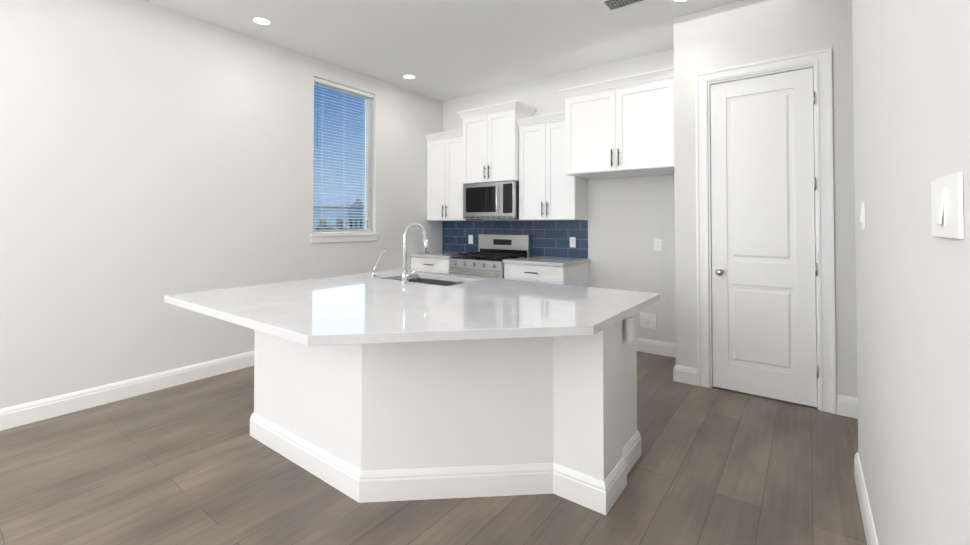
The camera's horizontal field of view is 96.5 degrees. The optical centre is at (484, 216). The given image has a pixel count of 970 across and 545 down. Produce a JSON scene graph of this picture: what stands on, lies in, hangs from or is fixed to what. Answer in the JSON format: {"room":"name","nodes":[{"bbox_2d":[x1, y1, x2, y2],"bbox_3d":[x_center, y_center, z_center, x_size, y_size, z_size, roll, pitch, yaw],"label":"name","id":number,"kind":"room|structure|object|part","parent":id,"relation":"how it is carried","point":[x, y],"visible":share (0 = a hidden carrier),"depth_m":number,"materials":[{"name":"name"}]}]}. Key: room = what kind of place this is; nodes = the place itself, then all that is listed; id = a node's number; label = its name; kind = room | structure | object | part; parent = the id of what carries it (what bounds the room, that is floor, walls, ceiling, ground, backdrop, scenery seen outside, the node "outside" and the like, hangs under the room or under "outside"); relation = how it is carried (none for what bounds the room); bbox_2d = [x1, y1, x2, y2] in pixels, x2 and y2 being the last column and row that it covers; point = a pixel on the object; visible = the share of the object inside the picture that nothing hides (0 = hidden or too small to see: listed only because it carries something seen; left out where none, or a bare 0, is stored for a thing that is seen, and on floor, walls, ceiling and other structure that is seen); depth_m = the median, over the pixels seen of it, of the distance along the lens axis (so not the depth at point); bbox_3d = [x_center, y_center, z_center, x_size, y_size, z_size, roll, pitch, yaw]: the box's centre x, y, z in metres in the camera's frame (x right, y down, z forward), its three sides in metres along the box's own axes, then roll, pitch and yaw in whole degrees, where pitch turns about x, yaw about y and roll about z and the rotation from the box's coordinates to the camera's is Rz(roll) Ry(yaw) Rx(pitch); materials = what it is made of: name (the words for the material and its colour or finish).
{"room":"kitchen","nodes":[
{"label":"kitchen","id":0,"kind":"room"},
{"bbox_2d":[0,0,443,408],"bbox_3d":[-3.048,-0.160,2.955,0.150,3.050,8.300,-1,-1,37],"label":"wall","id":1,"kind":"structure","parent":0,"point":[152,156],"depth_m":3.41,"materials":[{"name":"paint"}]},
{"bbox_2d":[0,351,253,430],"bbox_3d":[-3.179,1.293,2.618,0.016,0.134,7.340,-1,-1,37],"label":"baseboard","id":2,"kind":"structure","parent":1,"relation":"attached to","point":[44,409],"depth_m":3.20,"materials":[{"name":"white wood"}]},
{"bbox_2d":[313,82,370,233],"bbox_3d":[-1.641,-0.623,4.914,0.060,1.678,0.808,-1,-1,37],"label":"window","id":3,"kind":"structure","parent":1,"relation":"in","point":[366,170],"depth_m":5.14,"materials":[{"name":"clear glass"}]},
{"bbox_2d":[313,77,373,233],"bbox_3d":[-1.579,-0.636,4.868,0.054,1.652,0.798,-1,-1,37],"label":"window blinds","id":4,"kind":"object","parent":3,"relation":"attached to","point":[338,86],"visible":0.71,"depth_m":4.84,"materials":[{"name":"white plastic"}]},
{"bbox_2d":[310,233,378,242],"bbox_3d":[-1.571,0.240,4.848,0.112,0.092,0.890,-1,-1,37],"label":"window sill","id":5,"kind":"structure","parent":1,"relation":"attached to","point":[335,237],"depth_m":4.79,"materials":[{"name":"white"}]},
{"bbox_2d":[0,351,866,544],"bbox_3d":[-0.184,1.390,0.791,7.300,0.120,8.300,-1,-1,37],"label":"floor","id":6,"kind":"structure","parent":0,"point":[192,463],"depth_m":2.16,"materials":[{"name":"brown wood"}]},
{"bbox_2d":[409,251,464,273],"bbox_3d":[-0.510,0.948,5.624,0.697,0.920,0.652,-1,-1,37],"label":"base cabinet","id":7,"kind":"object","parent":6,"relation":"on","point":[436,262],"visible":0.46,"depth_m":5.42,"materials":[{"name":"white paint"}]},
{"bbox_2d":[250,309,641,514],"bbox_3d":[-0.275,0.917,2.570,2.049,0.885,1.224,-1,-1,37],"label":"kitchen island","id":8,"kind":"object","parent":6,"relation":"on","point":[384,386],"depth_m":2.10,"materials":[{"name":"white paint"}]},
{"bbox_2d":[164,269,659,396],"bbox_3d":[-0.385,0.453,2.398,2.155,0.037,1.690,-1,-1,37],"label":"island countertop","id":9,"kind":"structure","parent":8,"relation":"on","point":[467,336],"depth_m":2.10,"materials":[{"name":"white stone"}]},
{"bbox_2d":[371,249,385,277],"bbox_3d":[-0.782,0.345,3.183,0.042,0.201,0.133,-1,-1,37],"label":"soap dispenser","id":10,"kind":"object","parent":9,"relation":"on","point":[374,272],"visible":1,"depth_m":3.15,"materials":[{"name":"silver metal"}]},
{"bbox_2d":[400,223,428,282],"bbox_3d":[-0.444,0.243,2.932,0.131,0.397,0.256,-1,-1,37],"label":"faucet","id":11,"kind":"object","parent":9,"relation":"on","point":[405,275],"visible":1,"depth_m":2.87,"materials":[{"name":"silver metal"}]},
{"bbox_2d":[449,234,531,278],"bbox_3d":[0.048,0.815,5.156,0.752,1.172,0.711,-1,-1,37],"label":"range","id":12,"kind":"object","parent":6,"relation":"on","point":[495,250],"visible":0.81,"depth_m":5.12,"materials":[{"name":"silver metal"}]},
{"bbox_2d":[503,256,589,286],"bbox_3d":[0.673,0.934,4.741,0.735,0.920,0.652,-1,-1,37],"label":"base cabinet","id":13,"kind":"object","parent":6,"relation":"on","point":[565,271],"visible":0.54,"depth_m":4.54,"materials":[{"name":"white paint"}]},
{"bbox_2d":[143,0,741,100],"bbox_3d":[-0.184,-1.779,0.842,7.300,0.120,8.300,-1,-1,37],"label":"ceiling","id":14,"kind":"structure","parent":0,"point":[443,50],"depth_m":3.95,"materials":[{"name":"paint"}]},
{"bbox_2d":[250,16,271,24],"bbox_3d":[-1.914,-1.670,3.705,0.170,0.005,0.170,-1,-1,37],"label":"recessed light","id":15,"kind":"object","parent":14,"relation":"in","point":[260,20],"visible":1,"depth_m":3.70,"materials":[{"name":"white plastic"}]},
{"bbox_2d":[402,74,415,78],"bbox_3d":[-0.896,-1.647,5.117,0.170,0.005,0.170,-1,-1,37],"label":"recessed light","id":16,"kind":"object","parent":14,"relation":"in","point":[408,76],"visible":1,"depth_m":5.11,"materials":[{"name":"white plastic"}]},
{"bbox_2d":[600,0,645,11],"bbox_3d":[1.095,-1.672,3.355,0.340,0.012,0.190,-1,-1,37],"label":"ceiling vent","id":17,"kind":"object","parent":14,"relation":"in","point":[610,5],"visible":1,"depth_m":3.40,"materials":[{"name":"white metal"}]},
{"bbox_2d":[671,0,687,2],"bbox_3d":[1.515,-1.676,3.316,0.170,0.005,0.170,-1,-1,37],"label":"recessed light","id":18,"kind":"object","parent":14,"relation":"in","point":[677,1],"visible":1,"depth_m":3.37,"materials":[{"name":"white plastic"}]},
{"bbox_2d":[444,49,671,342],"bbox_3d":[2.262,-0.142,4.075,6.960,3.050,0.150,-1,-1,37],"label":"wall","id":19,"kind":"structure","parent":0,"point":[626,215],"depth_m":4.58,"materials":[{"name":"paint"}]},
{"bbox_2d":[424,129,481,220],"bbox_3d":[-0.433,-0.516,5.761,0.685,1.148,0.379,-1,-1,37],"label":"upper cabinet","id":20,"kind":"object","parent":19,"relation":"attached to","point":[444,176],"visible":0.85,"depth_m":5.65,"materials":[{"name":"white paint"}]},
{"bbox_2d":[457,100,535,183],"bbox_3d":[0.135,-0.850,5.298,0.880,0.895,0.449,-1,-1,37],"label":"upper cabinet","id":21,"kind":"object","parent":19,"relation":"attached to","point":[490,143],"visible":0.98,"depth_m":5.12,"materials":[{"name":"white paint"}]},
{"bbox_2d":[463,181,518,218],"bbox_3d":[0.135,-0.184,5.288,0.750,0.430,0.446,-1,-1,37],"label":"microwave","id":22,"kind":"object","parent":21,"relation":"attached to","point":[495,200],"visible":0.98,"depth_m":5.11,"materials":[{"name":"silver metal"}]},
{"bbox_2d":[442,220,587,258],"bbox_3d":[0.272,0.270,5.453,2.167,0.427,0.010,-1,-1,37],"label":"tile backsplash","id":23,"kind":"structure","parent":19,"relation":"attached to","point":[550,238],"depth_m":5.20,"materials":[{"name":"blue tile"}]},
{"bbox_2d":[468,235,472,243],"bbox_3d":[-0.192,0.311,5.787,0.072,0.116,0.008,-1,-1,37],"label":"outlet","id":24,"kind":"object","parent":23,"relation":"attached to","point":[470,239],"visible":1,"depth_m":5.78,"materials":[{"name":"white plastic"}]},
{"bbox_2d":[570,237,575,247],"bbox_3d":[0.993,0.296,4.902,0.072,0.116,0.008,-1,-1,37],"label":"outlet","id":25,"kind":"object","parent":23,"relation":"attached to","point":[572,241],"visible":1,"depth_m":4.89,"materials":[{"name":"white plastic"}]},
{"bbox_2d":[516,111,587,219],"bbox_3d":[0.760,-0.530,4.870,0.724,1.148,0.379,-1,-1,37],"label":"upper cabinet","id":26,"kind":"object","parent":19,"relation":"attached to","point":[549,189],"visible":0.96,"depth_m":4.76,"materials":[{"name":"white paint"}]},
{"bbox_2d":[558,67,673,179],"bbox_3d":[1.358,-0.834,4.247,1.083,0.840,0.669,-1,-1,37],"label":"upper cabinet","id":27,"kind":"object","parent":19,"relation":"attached to","point":[621,127],"visible":0.94,"depth_m":3.98,"materials":[{"name":"white paint"}]},
{"bbox_2d":[640,312,656,328],"bbox_3d":[1.656,1.063,4.396,0.160,0.150,0.029,-1,-1,37],"label":"outlet box","id":28,"kind":"object","parent":19,"relation":"attached to","point":[648,320],"visible":1,"depth_m":4.40,"materials":[{"name":"white plastic"}]},
{"bbox_2d":[637,338,675,357],"bbox_3d":[1.583,1.322,4.455,1.019,0.134,0.016,-1,-1,37],"label":"baseboard","id":29,"kind":"structure","parent":19,"relation":"attached to","point":[643,345],"depth_m":4.34,"materials":[{"name":"white wood"}]},
{"bbox_2d":[654,239,661,250],"bbox_3d":[1.742,0.288,4.357,0.072,0.116,0.008,-1,-1,37],"label":"outlet","id":30,"kind":"object","parent":19,"relation":"attached to","point":[658,244],"visible":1,"depth_m":4.35,"materials":[{"name":"white plastic"}]},
{"bbox_2d":[672,0,839,404],"bbox_3d":[3.136,-0.166,2.568,3.756,3.050,0.120,-1,-1,37],"label":"wall","id":31,"kind":"structure","parent":0,"point":[742,32],"depth_m":3.51,"materials":[{"name":"paint"}]},
{"bbox_2d":[673,364,691,381],"bbox_3d":[1.779,1.313,3.878,0.016,0.134,0.666,-1,-1,37],"label":"baseboard","id":32,"kind":"structure","parent":31,"relation":"attached to","point":[679,371],"depth_m":3.59,"materials":[{"name":"white wood"}]},
{"bbox_2d":[710,67,818,406],"bbox_3d":[2.083,0.147,3.269,0.673,2.426,0.107,-1,-1,37],"label":"pantry door","id":33,"kind":"structure","parent":31,"relation":"in","point":[763,248],"depth_m":3.27,"materials":[{"name":"white paint"}]},
{"bbox_3d":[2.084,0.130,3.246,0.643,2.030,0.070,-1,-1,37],"label":"pantry door handle","id":34,"kind":"part","parent":33,"relation":"part of","materials":[{"name":"white wood"}]},
{"bbox_2d":[695,48,836,413],"bbox_3d":[2.112,0.100,3.317,0.876,2.543,0.138,-1,-1,37],"label":"door frame","id":35,"kind":"structure","parent":31,"relation":"attached to","point":[820,61],"depth_m":3.08,"materials":[{"name":"white wood"}]},
{"bbox_2d":[837,394,857,418],"bbox_3d":[3.518,1.286,2.174,2.720,0.134,0.016,-1,-1,37],"label":"baseboard","id":36,"kind":"structure","parent":31,"relation":"attached to","point":[847,406],"depth_m":2.95,"materials":[{"name":"white wood"}]},
{"bbox_2d":[836,0,969,544],"bbox_3d":[1.651,-0.215,-0.461,2.830,3.050,8.150,-1,-1,37],"label":"wall","id":37,"kind":"structure","parent":0,"point":[903,66],"depth_m":1.09,"materials":[{"name":"paint"}]},
{"bbox_2d":[860,202,864,228],"bbox_3d":[1.648,-0.002,1.892,0.014,0.118,0.075,-1,-1,37],"label":"switch plate","id":38,"kind":"object","parent":37,"relation":"attached to","point":[862,217],"visible":1,"depth_m":1.88,"materials":[{"name":"white plastic"}]},
{"bbox_2d":[854,452,878,544],"bbox_3d":[0.007,1.245,-0.325,0.016,0.134,6.436,-1,-1,37],"label":"baseboard","id":39,"kind":"structure","parent":37,"relation":"attached to","point":[869,528],"depth_m":1.88,"materials":[{"name":"white"}]},
{"bbox_2d":[931,172,963,238],"bbox_3d":[0.801,-0.015,0.758,0.014,0.105,0.190,-1,-1,37],"label":"switch plate","id":40,"kind":"object","parent":37,"relation":"attached to","point":[947,214],"visible":0.98,"depth_m":0.73,"materials":[{"name":"white plastic"}]},
{"label":"outside","id":41,"kind":"structure","parent":0,"visible":0},
{"bbox_3d":[-145.935,4.168,145.826,399.840,0.100,550.000,-1,-1,37],"label":"ground","id":42,"kind":"structure","parent":41,"visible":0},
{"bbox_2d":[315,225,337,229],"bbox_3d":[-17.981,1.818,49.655,4.400,1.500,2.040,0,-1,2],"label":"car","id":43,"kind":"object","parent":42,"relation":"on","point":[327,228],"depth_m":48.94,"materials":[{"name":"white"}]},
{"bbox_2d":[313,198,364,228],"bbox_3d":[-24.922,0.003,70.474,8.800,5.800,7.800,0,-1,3],"label":"house","id":44,"kind":"structure","parent":42,"relation":"on","point":[326,215],"depth_m":67.06,"materials":[{"name":"blue"}]},
{"bbox_2d":[335,225,349,228],"bbox_3d":[-18.492,1.915,55.654,4.400,1.500,2.040,0,-1,2],"label":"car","id":45,"kind":"object","parent":42,"relation":"on","point":[342,227],"depth_m":54.95,"materials":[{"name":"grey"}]}
]}

